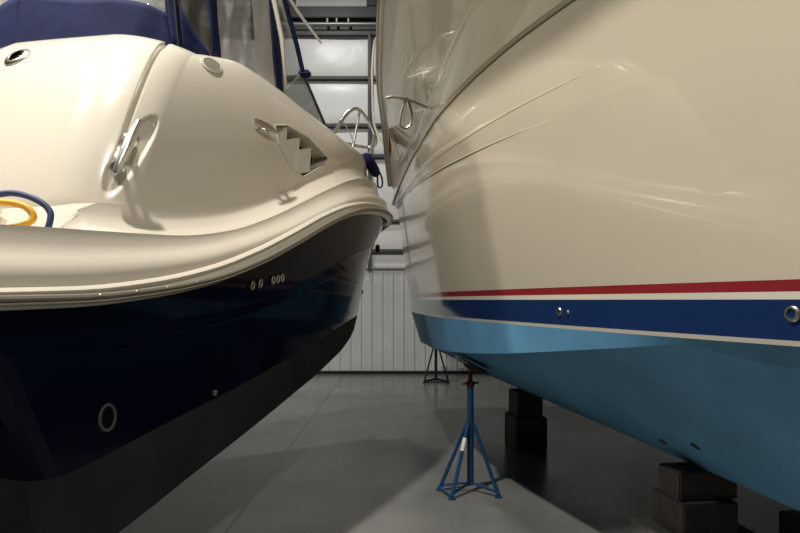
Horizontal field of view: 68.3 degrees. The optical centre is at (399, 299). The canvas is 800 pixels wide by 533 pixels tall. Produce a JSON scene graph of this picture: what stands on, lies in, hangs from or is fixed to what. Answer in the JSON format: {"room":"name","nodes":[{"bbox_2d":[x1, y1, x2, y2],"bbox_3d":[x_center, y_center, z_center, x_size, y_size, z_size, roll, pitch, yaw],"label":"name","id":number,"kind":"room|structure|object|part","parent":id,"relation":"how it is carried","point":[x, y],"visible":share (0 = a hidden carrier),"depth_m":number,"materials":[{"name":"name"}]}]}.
{"room":"shipyard hall","nodes":[
{"label":"shipyard hall","id":0,"kind":"room"},
{"bbox_2d":[287,0,404,266],"bbox_3d":[0.000,-2.850,12.925,28.000,8.900,0.270,0,0,0],"label":"window","id":1,"kind":"structure","parent":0,"point":[335,56],"depth_m":12.81,"materials":[{"name":"glass"}]},
{"bbox_2d":[287,76,375,80],"bbox_3d":[0.000,-4.803,12.790,28.000,0.060,0.140,0,0,0],"label":"trim","id":2,"kind":"structure","parent":1,"relation":"attached to","point":[297,78],"depth_m":12.72,"materials":[{"name":"grey paint"}]},
{"bbox_2d":[289,6,376,19],"bbox_3d":[0.000,-6.170,12.680,28.000,0.240,0.120,0,0,0],"label":"trim","id":3,"kind":"structure","parent":1,"relation":"attached to","point":[308,12],"depth_m":12.62,"materials":[{"name":"grey paint"}]},
{"bbox_2d":[293,20,375,36],"bbox_3d":[0.000,-5.905,12.740,28.000,0.390,0.100,0,0,0],"label":"trim","id":4,"kind":"structure","parent":1,"relation":"attached to","point":[300,31],"depth_m":12.75,"materials":[{"name":"grey paint"}]},
{"bbox_2d":[322,123,380,127],"bbox_3d":[0.000,-3.775,12.790,28.000,0.065,0.140,0,0,0],"label":"trim","id":5,"kind":"structure","parent":1,"relation":"attached to","point":[329,125],"depth_m":12.72,"materials":[{"name":"grey paint"}]},
{"bbox_2d":[368,31,370,269],"bbox_3d":[-0.660,-3.200,12.710,0.060,5.100,0.160,0,0,0],"label":"trim","id":6,"kind":"structure","parent":1,"relation":"attached to","point":[369,32],"depth_m":12.63,"materials":[{"name":"grey paint"}]},
{"bbox_2d":[367,0,375,5],"bbox_3d":[-0.620,-6.800,12.710,0.190,1.000,0.200,0,0,0],"label":"trim","id":7,"kind":"structure","parent":1,"relation":"attached to","point":[369,2],"depth_m":12.61,"materials":[{"name":"grey paint"}]},
{"bbox_2d":[361,154,384,158],"bbox_3d":[0.000,-3.115,12.790,28.000,0.065,0.140,0,0,0],"label":"trim","id":8,"kind":"structure","parent":1,"relation":"attached to","point":[375,156],"depth_m":12.72,"materials":[{"name":"grey paint"}]},
{"bbox_2d":[371,249,402,252],"bbox_3d":[0.000,-1.065,12.790,28.000,0.065,0.140,0,0,0],"label":"trim","id":9,"kind":"structure","parent":1,"relation":"attached to","point":[372,250],"depth_m":12.72,"materials":[{"name":"grey paint"}]},
{"bbox_2d":[321,269,467,370],"bbox_3d":[0.015,0.440,12.765,28.030,2.220,0.030,0,0,0],"label":"wall","id":10,"kind":"structure","parent":0,"point":[384,337],"depth_m":12.78,"materials":[{"name":"white metal"}]},
{"bbox_2d":[366,267,404,268],"bbox_3d":[0.000,-0.685,12.750,28.000,0.035,0.080,0,0,0],"label":"cap","id":11,"kind":"object","parent":10,"relation":"attached to","point":[366,267],"visible":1,"depth_m":12.71,"materials":[{"name":"grey metal"}]},
{"bbox_2d":[317,371,482,373],"bbox_3d":[0.000,1.565,12.740,28.000,0.070,0.060,0,0,0],"label":"baseboard","id":12,"kind":"structure","parent":10,"relation":"attached to","point":[320,372],"depth_m":12.71,"materials":[{"name":"black paint"}]},
{"bbox_2d":[119,374,795,532],"bbox_3d":[0.000,1.700,0.530,28.000,0.200,25.060,0,0,0],"label":"floor","id":13,"kind":"structure","parent":0,"point":[344,453],"depth_m":5.41,"materials":[{"name":"concrete"}]},
{"bbox_2d":[423,348,449,382],"bbox_3d":[0.700,1.125,11.568,0.528,0.949,0.465,0,0,0],"label":"stand","id":14,"kind":"object","parent":13,"relation":"on","point":[440,380],"visible":0.69,"depth_m":11.42,"materials":[{"name":"black paint"}]},
{"bbox_3d":[0.570,1.210,11.425,0.272,0.751,0.034,0,0,-30],"label":"leg","id":15,"kind":"part","parent":14,"relation":"part of","materials":[{"name":"black paint"}]},
{"bbox_3d":[0.830,1.210,11.425,0.272,0.751,0.034,0,0,30],"label":"leg","id":16,"kind":"part","parent":14,"relation":"part of","materials":[{"name":"black paint"}]},
{"bbox_2d":[436,355,502,499],"bbox_3d":[0.566,1.035,4.885,0.521,1.128,0.350,0,0,0],"label":"stand","id":17,"kind":"object","parent":13,"relation":"on","point":[469,428],"visible":1,"depth_m":4.90,"materials":[{"name":"blue metal"}]},
{"bbox_3d":[0.448,1.305,4.950,0.255,0.562,0.031,0,0,8],"label":"leg","id":18,"kind":"part","parent":17,"relation":"part of","materials":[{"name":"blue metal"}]},
{"bbox_3d":[0.493,1.305,4.825,0.032,0.562,0.255,0,0,42],"label":"leg","id":19,"kind":"part","parent":17,"relation":"part of","materials":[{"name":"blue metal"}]},
{"bbox_3d":[0.588,0.700,4.930,0.147,0.040,0.076,0,0,0],"label":"screw handle","id":20,"kind":"part","parent":17,"relation":"part of","materials":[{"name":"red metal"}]},
{"bbox_3d":[0.704,1.305,4.849,0.256,0.562,0.030,0,0,35],"label":"leg","id":21,"kind":"part","parent":17,"relation":"part of","materials":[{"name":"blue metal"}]},
{"bbox_2d":[505,411,546,452],"bbox_3d":[1.360,1.420,6.400,0.340,0.360,0.400,0,0,-8],"label":"block","id":22,"kind":"object","parent":13,"relation":"on","point":[522,434],"visible":0.86,"depth_m":6.21,"materials":[{"name":"brown wood"}]},
{"bbox_2d":[509,388,542,416],"bbox_3d":[1.360,1.109,6.400,0.280,0.263,0.300,0,0,-8],"label":"block","id":23,"kind":"object","parent":22,"relation":"on","point":[522,403],"visible":0.76,"depth_m":6.26,"materials":[{"name":"brown wood"}]},
{"bbox_2d":[631,515,754,532],"bbox_3d":[1.750,1.470,3.500,0.580,0.260,0.420,0,0,-8],"label":"concrete block","id":24,"kind":"object","parent":13,"relation":"on","point":[643,523],"visible":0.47,"depth_m":3.53,"materials":[{"name":"grey concrete"}]},
{"bbox_2d":[652,487,737,532],"bbox_3d":[1.720,1.240,3.460,0.340,0.200,0.320,0,0,-8],"label":"block","id":25,"kind":"object","parent":24,"relation":"on","point":[705,516],"visible":0.83,"depth_m":3.31,"materials":[{"name":"brown wood"}]},
{"bbox_2d":[658,462,736,501],"bbox_3d":[1.740,1.058,3.460,0.360,0.163,0.220,0,0,-8],"label":"block","id":26,"kind":"object","parent":25,"relation":"on","point":[682,481],"visible":0.84,"depth_m":3.36,"materials":[{"name":"brown wood"}]},
{"bbox_2d":[371,0,799,510],"bbox_3d":[1.615,-1.322,4.309,3.573,4.594,9.440,0,0,-10],"label":"motor yacht","id":27,"kind":"object","parent":26,"relation":"on","point":[597,202],"visible":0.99,"depth_m":2.81,"materials":[{"name":"beige plastic"}]},
{"bbox_3d":[-0.142,-2.858,7.945,0.500,1.532,0.075,0,0,-16],"label":"boarding rail","id":28,"kind":"part","parent":27,"relation":"part of","materials":[{"name":"silver metal"}]},
{"bbox_3d":[0.464,-2.010,4.056,1.312,0.660,9.469,0,0,-15],"label":"sheer rail","id":29,"kind":"part","parent":27,"relation":"part of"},
{"bbox_3d":[0.062,-1.811,5.400,0.386,0.125,0.026,0,0,0],"label":"grab rail","id":30,"kind":"part","parent":27,"relation":"part of","materials":[{"name":"silver metal"}]},
{"bbox_2d":[779,510,799,532],"bbox_3d":[2.680,1.520,3.950,0.160,0.160,0.200,0,0,-8],"label":"concrete block","id":31,"kind":"object","parent":13,"relation":"on","point":[789,520],"visible":0.87,"depth_m":3.96,"materials":[{"name":"grey concrete"}]},
{"bbox_3d":[-2.466,1.486,3.689,0.431,0.229,0.403,0,0,0],"label":"block","id":32,"kind":"object","parent":13,"relation":"on","visible":0},
{"bbox_2d":[0,0,392,532],"bbox_3d":[-1.889,-0.662,4.820,3.051,4.285,6.409,0,0,22],"label":"cabin cruiser","id":33,"kind":"object","parent":32,"relation":"on","point":[204,256],"visible":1,"depth_m":3.10,"materials":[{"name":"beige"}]},
{"bbox_2d":[0,209,7,224],"bbox_3d":[-1.840,-0.330,2.600,0.173,0.202,0.160,0,0,-22],"label":"seat cushion","id":34,"kind":"object","parent":33,"relation":"on","point":[3,221],"visible":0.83,"depth_m":2.62,"materials":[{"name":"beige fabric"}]},
{"bbox_2d":[0,199,36,225],"bbox_3d":[-1.684,-0.335,2.460,0.324,0.178,0.080,0,0,6],"label":"cord","id":35,"kind":"object","parent":33,"relation":"on","point":[31,220],"visible":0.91,"depth_m":2.46,"materials":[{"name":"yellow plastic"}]},
{"bbox_2d":[0,190,53,226],"bbox_3d":[-1.645,-0.343,2.432,0.459,0.220,0.047,0,0,6],"label":"cord","id":36,"kind":"object","parent":33,"relation":"on","point":[5,193],"visible":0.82,"depth_m":2.41,"materials":[{"name":"blue plastic"}]},
{"bbox_3d":[-1.366,-0.670,2.856,0.080,0.096,0.115,0,0,-32],"label":"cleat post","id":37,"kind":"part","parent":33,"relation":"part of","materials":[{"name":"silver metal"}]},
{"bbox_3d":[-1.333,-0.790,2.907,0.084,0.083,0.100,0,0,-33],"label":"cleat post","id":38,"kind":"part","parent":33,"relation":"part of","materials":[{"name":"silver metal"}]},
{"bbox_3d":[-1.886,-0.438,4.857,3.030,0.976,6.200,0,0,22],"label":"rub rail","id":39,"kind":"part","parent":33,"relation":"part of","materials":[{"name":"beige plastic"}]},
{"bbox_2d":[203,58,220,70],"bbox_3d":[-1.143,-1.432,3.589,0.041,0.089,0.152,0,0,21],"label":"grille","id":40,"kind":"object","parent":33,"relation":"attached to","point":[209,64],"depth_m":3.58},
{"bbox_3d":[-0.765,-0.057,4.060,0.124,0.525,3.067,0,0,16],"label":"spray rail","id":41,"kind":"part","parent":33,"relation":"part of","materials":[{"name":"blue plastic"}]},
{"bbox_3d":[-0.926,-1.150,3.878,0.060,0.068,0.068,0,0,0],"label":"cleat post","id":42,"kind":"part","parent":33,"relation":"part of","materials":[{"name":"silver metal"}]},
{"bbox_3d":[-0.607,-0.237,4.888,0.341,0.689,4.339,0,0,11],"label":"spray rail","id":43,"kind":"part","parent":33,"relation":"part of","materials":[{"name":"blue"}]},
{"bbox_3d":[-1.042,-2.098,4.456,0.107,1.123,0.323,0,0,13],"label":"white panel","id":44,"kind":"part","parent":33,"relation":"part of","materials":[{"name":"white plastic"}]},
{"bbox_3d":[-0.980,-2.093,4.680,0.045,1.030,0.292,0,0,24],"label":"arch leg","id":45,"kind":"part","parent":33,"relation":"part of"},
{"bbox_3d":[-0.747,-1.745,5.675,0.025,0.355,1.433,0,0,6],"label":"windscreen post","id":46,"kind":"part","parent":33,"relation":"part of","materials":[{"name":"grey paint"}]},
{"bbox_3d":[-0.992,-1.726,6.726,1.663,0.635,2.203,0,0,22],"label":"bow rail","id":47,"kind":"part","parent":33,"relation":"part of","materials":[{"name":"silver metal"}]},
{"bbox_2d":[363,153,382,188],"bbox_3d":[-0.320,-1.504,6.870,0.127,0.362,0.353,0,0,26],"label":"fender","id":48,"kind":"object","parent":33,"relation":"hanging from","point":[371,165],"visible":1,"depth_m":6.81,"materials":[{"name":"blue fabric"}]},
{"bbox_3d":[-14.100,-2.850,0.400,0.200,8.900,25.000,0,0,0],"label":"wall","id":49,"kind":"structure","parent":0,"visible":0},
{"bbox_2d":[293,18,375,26],"bbox_3d":[0.000,-5.918,12.580,28.000,0.165,0.086,0,0,0],"label":"trim","id":50,"kind":"structure","parent":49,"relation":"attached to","point":[327,23],"depth_m":12.54,"materials":[{"name":"grey metal"}]}
]}

